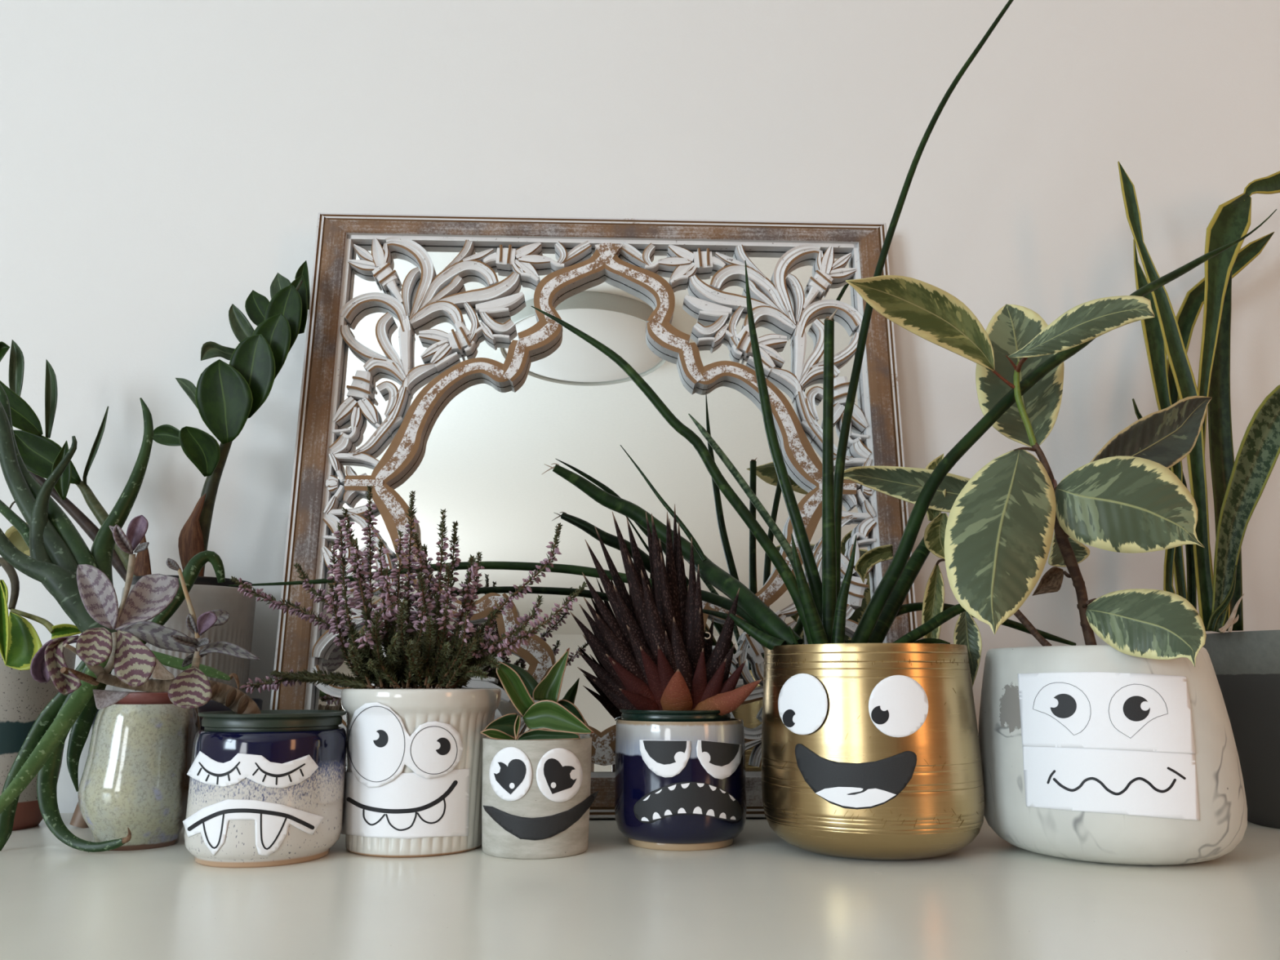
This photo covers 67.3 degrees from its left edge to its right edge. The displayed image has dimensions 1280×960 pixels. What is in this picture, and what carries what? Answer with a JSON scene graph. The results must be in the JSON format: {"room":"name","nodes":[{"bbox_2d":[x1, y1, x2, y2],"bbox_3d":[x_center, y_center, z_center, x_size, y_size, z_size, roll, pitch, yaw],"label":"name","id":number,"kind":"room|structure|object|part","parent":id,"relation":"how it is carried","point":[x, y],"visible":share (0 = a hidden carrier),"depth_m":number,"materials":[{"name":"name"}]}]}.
{"room":"living room","nodes":[
{"label":"living room","id":0,"kind":"room"},
{"bbox_2d":[0,0,1279,813],"bbox_3d":[0.150,0.008,1.036,4.500,2.450,0.100,0,-12,0],"label":"wall","id":1,"kind":"structure","parent":0,"point":[162,162],"depth_m":1.06,"materials":[{"name":"paint"}]},
{"bbox_3d":[0.150,0.370,-2.957,4.500,0.100,7.565,0,-12,0],"label":"floor","id":2,"kind":"structure","parent":0,"visible":0},
{"bbox_2d":[0,813,1279,959],"bbox_3d":[0.000,0.643,0.532,2.600,0.800,0.585,0,-12,0],"label":"tabletop","id":3,"kind":"object","parent":2,"relation":"on","point":[761,895],"visible":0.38,"depth_m":0.53,"materials":[{"name":"paint"}]},
{"bbox_2d":[0,501,81,831],"bbox_3d":[-0.536,0.150,0.821,0.098,0.284,0.136,9,-15,-37],"label":"potted plant","id":4,"kind":"object","parent":3,"relation":"on","point":[23,698],"visible":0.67,"depth_m":0.79,"materials":[{"name":"plant"}]},
{"bbox_2d":[0,647,75,831],"bbox_3d":[-0.547,0.219,0.822,0.098,0.149,0.098,0,-12,0],"label":"pot","id":5,"kind":"object","parent":4,"relation":"on","point":[23,698],"depth_m":0.79,"materials":[{"name":"white ceramic"}]},
{"bbox_2d":[0,383,239,853],"bbox_3d":[-0.437,0.086,0.747,0.248,0.380,0.119,0,-12,0],"label":"potted plant","id":6,"kind":"object","parent":3,"relation":"on","point":[132,791],"visible":0.8,"depth_m":0.72,"materials":[{"name":"green plant"}]},
{"bbox_2d":[77,703,201,850],"bbox_3d":[-0.380,0.224,0.735,0.085,0.104,0.085,0,-12,0],"label":"pot","id":7,"kind":"object","parent":6,"relation":"on","point":[133,789],"depth_m":0.70,"materials":[{"name":"green ceramic"}]},
{"bbox_2d":[114,692,173,704],"bbox_3d":[-0.377,0.205,0.739,0.058,0.082,0.058,0,-12,0],"label":"nursery pot","id":8,"kind":"object","parent":6,"relation":"on","point":[133,698],"depth_m":0.72,"materials":[{"name":"red plastic"}]},
{"bbox_2d":[69,698,262,828],"bbox_3d":[-0.413,0.249,0.853,0.138,0.107,0.138,0,-12,0],"label":"plant stand","id":9,"kind":"object","parent":3,"relation":"on","point":[77,820],"visible":0.03,"depth_m":0.81,"materials":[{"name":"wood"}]},
{"bbox_3d":[-0.464,0.264,0.822,0.036,0.065,0.021,6,-13,-26],"label":"peg leg","id":10,"kind":"part","parent":9,"relation":"part of","materials":[{"name":"brown wood"}]},
{"bbox_2d":[0,260,310,700],"bbox_3d":[-0.469,0.008,0.904,0.297,0.470,0.112,0,-12,0],"label":"plant","id":11,"kind":"object","parent":9,"relation":"on","point":[224,396],"visible":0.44,"depth_m":0.89,"materials":[{"name":"green plant"}]},
{"bbox_3d":[-0.532,0.033,0.892,0.142,0.137,0.012,3,-12,-14],"label":"stem","id":12,"kind":"part","parent":11,"relation":"part of","materials":[{"name":"green plant"}]},
{"bbox_3d":[-0.495,0.050,0.896,0.084,0.107,0.013,1,-12,-5],"label":"stem","id":13,"kind":"part","parent":11,"relation":"part of","materials":[{"name":"green plant"}]},
{"bbox_3d":[-0.413,0.170,0.870,0.112,0.140,0.112,0,-12,0],"label":"pot","id":14,"kind":"part","parent":11,"relation":"part of","materials":[{"name":"grey ceramic"}]},
{"bbox_3d":[-0.414,0.147,0.874,0.105,0.111,0.105,0,-12,0],"label":"nursery pot","id":15,"kind":"part","parent":11,"relation":"part of","materials":[{"name":"black plastic"}]},
{"bbox_3d":[-0.372,-0.047,0.902,0.096,0.294,0.017,-4,-12,17],"label":"stem","id":16,"kind":"part","parent":11,"relation":"part of","materials":[{"name":"green plant"}]},
{"bbox_2d":[30,515,346,867],"bbox_3d":[-0.304,0.144,0.670,0.203,0.233,0.105,9,-15,-36],"label":"potted kalanchoe","id":17,"kind":"object","parent":3,"relation":"on","point":[266,788],"visible":1,"depth_m":0.65,"materials":[{"name":"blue ceramic"}]},
{"bbox_3d":[-0.366,0.120,0.634,0.006,0.023,0.034,-3,-12,14],"label":"stem","id":18,"kind":"part","parent":17,"relation":"part of","materials":[{"name":"plant"}]},
{"bbox_3d":[-0.360,0.119,0.651,0.007,0.031,0.010,-9,-15,38],"label":"stem","id":19,"kind":"part","parent":17,"relation":"part of","materials":[{"name":"plant"}]},
{"bbox_3d":[-0.305,0.129,0.657,0.006,0.024,0.005,0,-12,-2],"label":"stem","id":20,"kind":"part","parent":17,"relation":"part of","materials":[{"name":"brown plant"}]},
{"bbox_2d":[183,726,346,867],"bbox_3d":[-0.265,0.222,0.684,0.104,0.087,0.104,0,-12,0],"label":"pot","id":21,"kind":"object","parent":17,"relation":"on","point":[258,797],"depth_m":0.64,"materials":[{"name":"beige ceramic"}]},
{"bbox_2d":[197,709,346,732],"bbox_3d":[-0.265,0.201,0.688,0.101,0.069,0.101,0,-12,0],"label":"nursery pot","id":22,"kind":"object","parent":17,"relation":"on","point":[236,720],"depth_m":0.66,"materials":[{"name":"green plastic"}]},
{"bbox_2d":[229,485,587,857],"bbox_3d":[-0.190,0.138,0.738,0.296,0.273,0.129,1,-12,-5],"label":"heather","id":23,"kind":"object","parent":3,"relation":"on","point":[413,777],"visible":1,"depth_m":0.70,"materials":[{"name":"plant"}]},
{"bbox_2d":[340,688,501,857],"bbox_3d":[-0.167,0.217,0.728,0.120,0.115,0.120,0,-12,0],"label":"pot","id":24,"kind":"object","parent":23,"relation":"on","point":[413,777],"depth_m":0.68,"materials":[{"name":"white ceramic"}]},
{"bbox_2d":[480,648,598,859],"bbox_3d":[-0.073,0.198,0.714,0.087,0.146,0.081,0,-12,0],"label":"potted plant","id":25,"kind":"object","parent":3,"relation":"on","point":[537,800],"visible":1,"depth_m":0.68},
{"bbox_2d":[481,734,591,859],"bbox_3d":[-0.076,0.231,0.707,0.081,0.080,0.081,0,-12,0],"label":"pot","id":26,"kind":"object","parent":25,"relation":"on","point":[536,798],"depth_m":0.67,"materials":[{"name":"ceramic"}]},
{"bbox_2d":[269,212,918,817],"bbox_3d":[-0.036,0.015,0.940,0.596,0.596,0.065,0,-12,-2],"label":"mirror","id":27,"kind":"object","parent":3,"relation":"on","point":[430,369],"visible":0.59,"depth_m":0.96,"materials":[{"name":"brown wood"}]},
{"bbox_3d":[-0.318,0.013,0.929,0.031,0.596,0.029,0,-15,-2],"label":"frame rail","id":28,"kind":"part","parent":27,"relation":"part of","materials":[{"name":"brown wood"}]},
{"bbox_3d":[-0.290,0.057,0.913,0.018,0.006,0.014,0,-15,-2],"label":"stem","id":29,"kind":"part","parent":27,"relation":"part of","materials":[{"name":"white wood"}]},
{"bbox_3d":[-0.289,0.013,0.926,0.010,0.014,0.012,0,-15,-2],"label":"stem","id":30,"kind":"part","parent":27,"relation":"part of","materials":[{"name":"white wood"}]},
{"bbox_3d":[-0.289,-0.003,0.930,0.010,0.014,0.012,0,-15,-2],"label":"stem","id":31,"kind":"part","parent":27,"relation":"part of","materials":[{"name":"white wood"}]},
{"bbox_3d":[-0.284,0.054,0.914,0.016,0.012,0.013,0,-15,-2],"label":"stem","id":32,"kind":"part","parent":27,"relation":"part of","materials":[{"name":"white wood"}]},
{"bbox_3d":[-0.291,-0.047,0.942,0.018,0.006,0.014,0,-15,-2],"label":"stem","id":33,"kind":"part","parent":27,"relation":"part of","materials":[{"name":"white wood"}]},
{"bbox_3d":[-0.284,-0.044,0.942,0.016,0.012,0.013,0,-15,-2],"label":"stem","id":34,"kind":"part","parent":27,"relation":"part of","materials":[{"name":"white wood"}]},
{"bbox_3d":[-0.276,0.028,0.922,0.045,0.014,0.012,0,-15,-2],"label":"stem","id":35,"kind":"part","parent":27,"relation":"part of","materials":[{"name":"white wood"}]},
{"bbox_3d":[-0.276,-0.018,0.935,0.045,0.014,0.012,0,-15,-2],"label":"stem","id":36,"kind":"part","parent":27,"relation":"part of","materials":[{"name":"white wood"}]},
{"bbox_3d":[-0.255,0.067,0.912,0.048,0.073,0.014,0,-15,-2],"label":"stem","id":37,"kind":"part","parent":27,"relation":"part of","materials":[{"name":"white wood"}]},
{"bbox_3d":[-0.255,-0.057,0.946,0.048,0.073,0.014,0,-15,-2],"label":"stem","id":38,"kind":"part","parent":27,"relation":"part of","materials":[{"name":"white wood"}]},
{"bbox_3d":[-0.252,-0.050,0.945,0.014,0.009,0.012,0,-15,-2],"label":"stem","id":39,"kind":"part","parent":27,"relation":"part of","materials":[{"name":"white wood"}]},
{"bbox_3d":[-0.236,0.135,0.894,0.014,0.077,0.012,0,-15,-2],"label":"stem","id":40,"kind":"part","parent":27,"relation":"part of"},
{"bbox_3d":[-0.250,-0.192,0.984,0.021,0.028,0.013,0,-15,-2],"label":"stem","id":41,"kind":"part","parent":27,"relation":"part of","materials":[{"name":"white wood"}]},
{"bbox_3d":[-0.236,-0.124,0.966,0.014,0.077,0.012,0,-15,-2],"label":"stem","id":42,"kind":"part","parent":27,"relation":"part of","materials":[{"name":"white wood"}]},
{"bbox_3d":[-0.194,-0.119,0.966,0.023,0.017,0.013,0,-15,-2],"label":"stem","id":43,"kind":"part","parent":27,"relation":"part of","materials":[{"name":"white wood"}]},
{"bbox_3d":[-0.179,-0.150,0.975,0.018,0.020,0.014,0,-15,-2],"label":"stem","id":44,"kind":"part","parent":27,"relation":"part of","materials":[{"name":"white wood"}]},
{"bbox_3d":[-0.172,-0.133,0.971,0.011,0.012,0.012,0,-15,-2],"label":"stem","id":45,"kind":"part","parent":27,"relation":"part of","materials":[{"name":"white wood"}]},
{"bbox_3d":[-0.172,-0.159,0.978,0.016,0.045,0.013,0,-15,-2],"label":"stem","id":46,"kind":"part","parent":27,"relation":"part of","materials":[{"name":"white wood"}]},
{"bbox_3d":[-0.161,-0.150,0.976,0.015,0.009,0.013,0,-15,-2],"label":"stem","id":47,"kind":"part","parent":27,"relation":"part of","materials":[{"name":"white wood"}]},
{"bbox_3d":[-0.155,-0.228,0.998,0.016,0.013,0.013,0,-15,-2],"label":"stem","id":48,"kind":"part","parent":27,"relation":"part of","materials":[{"name":"white wood"}]},
{"bbox_3d":[-0.140,-0.144,0.975,0.017,0.005,0.013,0,-15,-2],"label":"stem","id":49,"kind":"part","parent":27,"relation":"part of","materials":[{"name":"white wood"}]},
{"bbox_3d":[-0.113,-0.207,0.994,0.019,0.010,0.013,0,-15,-2],"label":"stem","id":50,"kind":"part","parent":27,"relation":"part of","materials":[{"name":"white wood"}]},
{"bbox_3d":[-0.086,-0.223,0.999,0.015,0.008,0.014,0,-15,-2],"label":"stem","id":51,"kind":"part","parent":27,"relation":"part of","materials":[{"name":"white wood"}]},
{"bbox_3d":[-0.037,-0.261,1.016,0.596,0.024,0.029,0,-15,-2],"label":"frame rail","id":52,"kind":"part","parent":27,"relation":"part of","materials":[{"name":"brown wood"}]},
{"bbox_3d":[0.013,-0.222,1.002,0.015,0.008,0.014,0,-15,-2],"label":"stem","id":53,"kind":"part","parent":27,"relation":"part of","materials":[{"name":"white wood"}]},
{"bbox_3d":[-0.036,0.286,0.865,0.596,0.034,0.029,0,-15,-2],"label":"frame rail","id":54,"kind":"part","parent":27,"relation":"part of","materials":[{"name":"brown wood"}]},
{"bbox_3d":[0.040,-0.206,0.999,0.019,0.010,0.013,0,-15,-2],"label":"stem","id":55,"kind":"part","parent":27,"relation":"part of","materials":[{"name":"white wood"}]},
{"bbox_3d":[0.067,-0.142,0.983,0.017,0.005,0.013,0,-15,-2],"label":"stem","id":56,"kind":"part","parent":27,"relation":"part of","materials":[{"name":"white wood"}]},
{"bbox_3d":[0.081,-0.226,1.007,0.016,0.013,0.013,0,-15,-2],"label":"stem","id":57,"kind":"part","parent":27,"relation":"part of","materials":[{"name":"white wood"}]},
{"bbox_3d":[0.088,-0.148,0.986,0.015,0.009,0.013,0,-15,-2],"label":"stem","id":58,"kind":"part","parent":27,"relation":"part of","materials":[{"name":"white wood"}]},
{"bbox_3d":[0.099,-0.157,0.988,0.016,0.045,0.013,0,-15,-2],"label":"stem","id":59,"kind":"part","parent":27,"relation":"part of","materials":[{"name":"white wood"}]},
{"bbox_3d":[0.099,-0.131,0.981,0.011,0.012,0.012,0,-15,-2],"label":"stem","id":60,"kind":"part","parent":27,"relation":"part of","materials":[{"name":"white wood"}]},
{"bbox_3d":[0.088,0.164,0.899,0.015,0.009,0.013,0,-15,-2],"label":"stem","id":61,"kind":"part","parent":27,"relation":"part of","materials":[{"name":"white wood"}]},
{"bbox_3d":[0.106,-0.148,0.986,0.018,0.020,0.014,0,-15,-2],"label":"stem","id":62,"kind":"part","parent":27,"relation":"part of","materials":[{"name":"white wood"}]},
{"bbox_3d":[0.100,0.147,0.905,0.011,0.012,0.012,0,-15,-2],"label":"stem","id":63,"kind":"part","parent":27,"relation":"part of","materials":[{"name":"white wood"}]},
{"bbox_3d":[0.100,0.172,0.898,0.016,0.045,0.013,0,-15,-2],"label":"stem","id":64,"kind":"part","parent":27,"relation":"part of","materials":[{"name":"white wood"}]},
{"bbox_3d":[0.107,0.164,0.900,0.018,0.020,0.014,0,-15,-2],"label":"stem","id":65,"kind":"part","parent":27,"relation":"part of","materials":[{"name":"white wood"}]},
{"bbox_3d":[0.121,-0.116,0.978,0.023,0.017,0.013,0,-15,-2],"label":"stem","id":66,"kind":"part","parent":27,"relation":"part of","materials":[{"name":"white wood"}]},
{"bbox_3d":[0.122,0.133,0.909,0.023,0.017,0.013,0,-15,-2],"label":"stem","id":67,"kind":"part","parent":27,"relation":"part of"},
{"bbox_3d":[0.164,-0.121,0.981,0.014,0.077,0.012,0,-15,-2],"label":"stem","id":68,"kind":"part","parent":27,"relation":"part of","materials":[{"name":"white wood"}]},
{"bbox_3d":[0.177,-0.188,1.000,0.021,0.028,0.013,0,-15,-2],"label":"stem","id":69,"kind":"part","parent":27,"relation":"part of","materials":[{"name":"white wood"}]},
{"bbox_3d":[0.183,-0.053,0.963,0.048,0.073,0.014,0,-15,-2],"label":"stem","id":70,"kind":"part","parent":27,"relation":"part of","materials":[{"name":"white wood"}]},
{"bbox_3d":[0.183,0.070,0.929,0.048,0.073,0.014,0,-15,-2],"label":"stem","id":71,"kind":"part","parent":27,"relation":"part of","materials":[{"name":"white wood"}]},
{"bbox_3d":[0.203,-0.015,0.954,0.045,0.014,0.012,0,-15,-2],"label":"stem","id":72,"kind":"part","parent":27,"relation":"part of","materials":[{"name":"white wood"}]},
{"bbox_3d":[0.212,-0.040,0.961,0.016,0.012,0.013,0,-15,-2],"label":"stem","id":73,"kind":"part","parent":27,"relation":"part of","materials":[{"name":"white wood"}]},
{"bbox_3d":[0.203,0.032,0.941,0.045,0.014,0.012,0,-15,-2],"label":"stem","id":74,"kind":"part","parent":27,"relation":"part of","materials":[{"name":"white wood"}]},
{"bbox_3d":[0.212,0.058,0.933,0.016,0.012,0.013,0,-15,-2],"label":"stem","id":75,"kind":"part","parent":27,"relation":"part of","materials":[{"name":"white wood"}]},
{"bbox_3d":[0.218,-0.043,0.961,0.018,0.006,0.014,0,-15,-2],"label":"stem","id":76,"kind":"part","parent":27,"relation":"part of","materials":[{"name":"white wood"}]},
{"bbox_3d":[0.217,0.017,0.946,0.010,0.014,0.012,0,-15,-2],"label":"stem","id":77,"kind":"part","parent":27,"relation":"part of","materials":[{"name":"white wood"}]},
{"bbox_3d":[0.218,0.061,0.933,0.018,0.006,0.014,0,-15,-2],"label":"stem","id":78,"kind":"part","parent":27,"relation":"part of","materials":[{"name":"white wood"}]},
{"bbox_3d":[0.246,0.017,0.950,0.031,0.596,0.029,0,-15,-2],"label":"frame rail","id":79,"kind":"part","parent":27,"relation":"part of","materials":[{"name":"brown wood"}]},
{"bbox_2d":[569,503,762,851],"bbox_3d":[0.015,0.145,0.757,0.135,0.266,0.103,3,-12,-13],"label":"potted haworthia","id":80,"kind":"object","parent":3,"relation":"on","point":[680,777],"visible":1,"depth_m":0.73,"materials":[{"name":"blue ceramic"}]},
{"bbox_2d":[619,708,730,721],"bbox_3d":[0.028,0.214,0.748,0.088,0.069,0.088,0,-12,0],"label":"nursery pot","id":81,"kind":"object","parent":80,"relation":"on","point":[628,714],"depth_m":0.72,"materials":[{"name":"black plastic"}]},
{"bbox_2d":[614,718,746,851],"bbox_3d":[0.031,0.232,0.744,0.101,0.091,0.101,0,-12,0],"label":"pot","id":82,"kind":"object","parent":80,"relation":"on","point":[680,784],"depth_m":0.70,"materials":[{"name":"blue ceramic"}]},
{"bbox_2d":[228,0,1276,859],"bbox_3d":[0.120,-0.099,0.798,0.939,0.761,0.180,-1,-12,3],"label":"potted snake plant","id":83,"kind":"object","parent":3,"relation":"on","point":[871,749],"visible":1,"depth_m":0.69,"materials":[{"name":"gold metal"}]},
{"bbox_3d":[-0.109,0.108,0.822,0.470,0.082,0.088,-1,-12,7],"label":"rod","id":84,"kind":"part","parent":83,"relation":"part of","materials":[{"name":"green plant"}]},
{"bbox_3d":[0.019,0.019,0.829,0.077,0.106,0.004,-4,-12,16],"label":"rod","id":85,"kind":"part","parent":83,"relation":"part of","materials":[{"name":"green plant"}]},
{"bbox_3d":[0.026,-0.006,0.744,0.225,0.268,0.017,0,-12,0],"label":"rod","id":86,"kind":"part","parent":83,"relation":"part of","materials":[{"name":"green plant"}]},
{"bbox_3d":[0.023,0.060,0.796,0.202,0.169,0.116,0,-12,0],"label":"rod","id":87,"kind":"part","parent":83,"relation":"part of","materials":[{"name":"green plant"}]},
{"bbox_3d":[0.082,0.124,0.789,0.011,0.040,0.087,9,-15,-36],"label":"rod","id":88,"kind":"part","parent":83,"relation":"part of","materials":[{"name":"green plant"}]},
{"bbox_3d":[0.085,0.025,0.751,0.094,0.158,0.006,1,-12,-4],"label":"rod","id":89,"kind":"part","parent":83,"relation":"part of","materials":[{"name":"green plant"}]},
{"bbox_3d":[0.088,0.117,0.729,0.045,0.033,0.012,-5,-13,22],"label":"rod","id":90,"kind":"part","parent":83,"relation":"part of","materials":[{"name":"green plant"}]},
{"bbox_3d":[0.118,-0.032,0.783,0.066,0.333,0.013,-8,-14,32],"label":"rod","id":91,"kind":"part","parent":83,"relation":"part of","materials":[{"name":"green plant"}]},
{"bbox_3d":[0.112,0.114,0.698,0.003,0.015,0.010,-11,-16,42],"label":"rod","id":92,"kind":"part","parent":83,"relation":"part of","materials":[{"name":"green plant"}]},
{"bbox_3d":[0.125,0.082,0.709,0.029,0.084,0.011,6,-13,-26],"label":"rod","id":93,"kind":"part","parent":83,"relation":"part of","materials":[{"name":"green plant"}]},
{"bbox_3d":[0.148,-0.002,0.754,0.020,0.262,0.011,0,-12,0],"label":"rod","id":94,"kind":"part","parent":83,"relation":"part of","materials":[{"name":"green plant"}]},
{"bbox_3d":[0.152,0.083,0.717,0.022,0.082,0.011,0,-12,0],"label":"rod","id":95,"kind":"part","parent":83,"relation":"part of","materials":[{"name":"green plant"}]},
{"bbox_2d":[761,643,984,859],"bbox_3d":[0.172,0.200,0.724,0.161,0.146,0.161,0,-12,0],"label":"pot","id":96,"kind":"object","parent":83,"relation":"on","point":[870,751],"depth_m":0.66,"materials":[{"name":"gold metal"}]},
{"bbox_3d":[0.213,0.081,0.772,0.078,0.111,0.014,3,-12,-14],"label":"rod","id":97,"kind":"part","parent":83,"relation":"part of","materials":[{"name":"green plant"}]},
{"bbox_3d":[0.254,-0.169,0.817,0.218,0.615,0.012,1,-12,-3],"label":"rod","id":98,"kind":"part","parent":83,"relation":"part of","materials":[{"name":"green plant"}]},
{"bbox_3d":[0.226,0.112,0.735,0.075,0.040,0.008,3,-12,-12],"label":"rod","id":99,"kind":"part","parent":83,"relation":"part of","materials":[{"name":"green plant"}]},
{"bbox_3d":[0.223,0.126,0.739,0.031,0.008,0.005,0,-12,0],"label":"rod","id":100,"kind":"part","parent":83,"relation":"part of","materials":[{"name":"green plant"}]},
{"bbox_3d":[0.269,0.119,0.780,0.187,0.039,0.046,0,-12,0],"label":"rod","id":101,"kind":"part","parent":83,"relation":"part of","materials":[{"name":"green plant"}]},
{"bbox_3d":[0.377,-0.062,0.809,0.433,0.407,0.090,0,-12,0],"label":"rod","id":102,"kind":"part","parent":83,"relation":"part of","materials":[{"name":"green plant"}]},
{"bbox_2d":[843,275,1247,865],"bbox_3d":[0.317,0.049,0.729,0.322,0.444,0.203,0,-12,0],"label":"rubber plant","id":103,"kind":"object","parent":3,"relation":"on","point":[1123,751],"visible":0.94,"depth_m":0.68,"materials":[{"name":"green plant"}]},
{"bbox_3d":[0.326,0.049,0.739,0.034,0.162,0.009,-5,-13,21],"label":"stem","id":104,"kind":"part","parent":103,"relation":"part of","materials":[{"name":"brown plant"}]},
{"bbox_3d":[0.342,0.198,0.712,0.176,0.145,0.176,0,-12,0],"label":"pot","id":105,"kind":"part","parent":103,"relation":"part of","materials":[{"name":"white ceramic"}]},
{"bbox_2d":[1117,160,1279,828],"bbox_3d":[0.586,-0.013,0.883,0.222,0.629,0.189,0,-12,0],"label":"potted snake plant","id":106,"kind":"object","parent":3,"relation":"on","point":[1246,664],"visible":0.82,"depth_m":0.86,"materials":[{"name":"green plant"}]},
{"bbox_3d":[0.602,0.215,0.836,0.189,0.162,0.189,0,-12,0],"label":"pot","id":107,"kind":"part","parent":106,"relation":"part of","materials":[{"name":"grey ceramic"}]}
]}

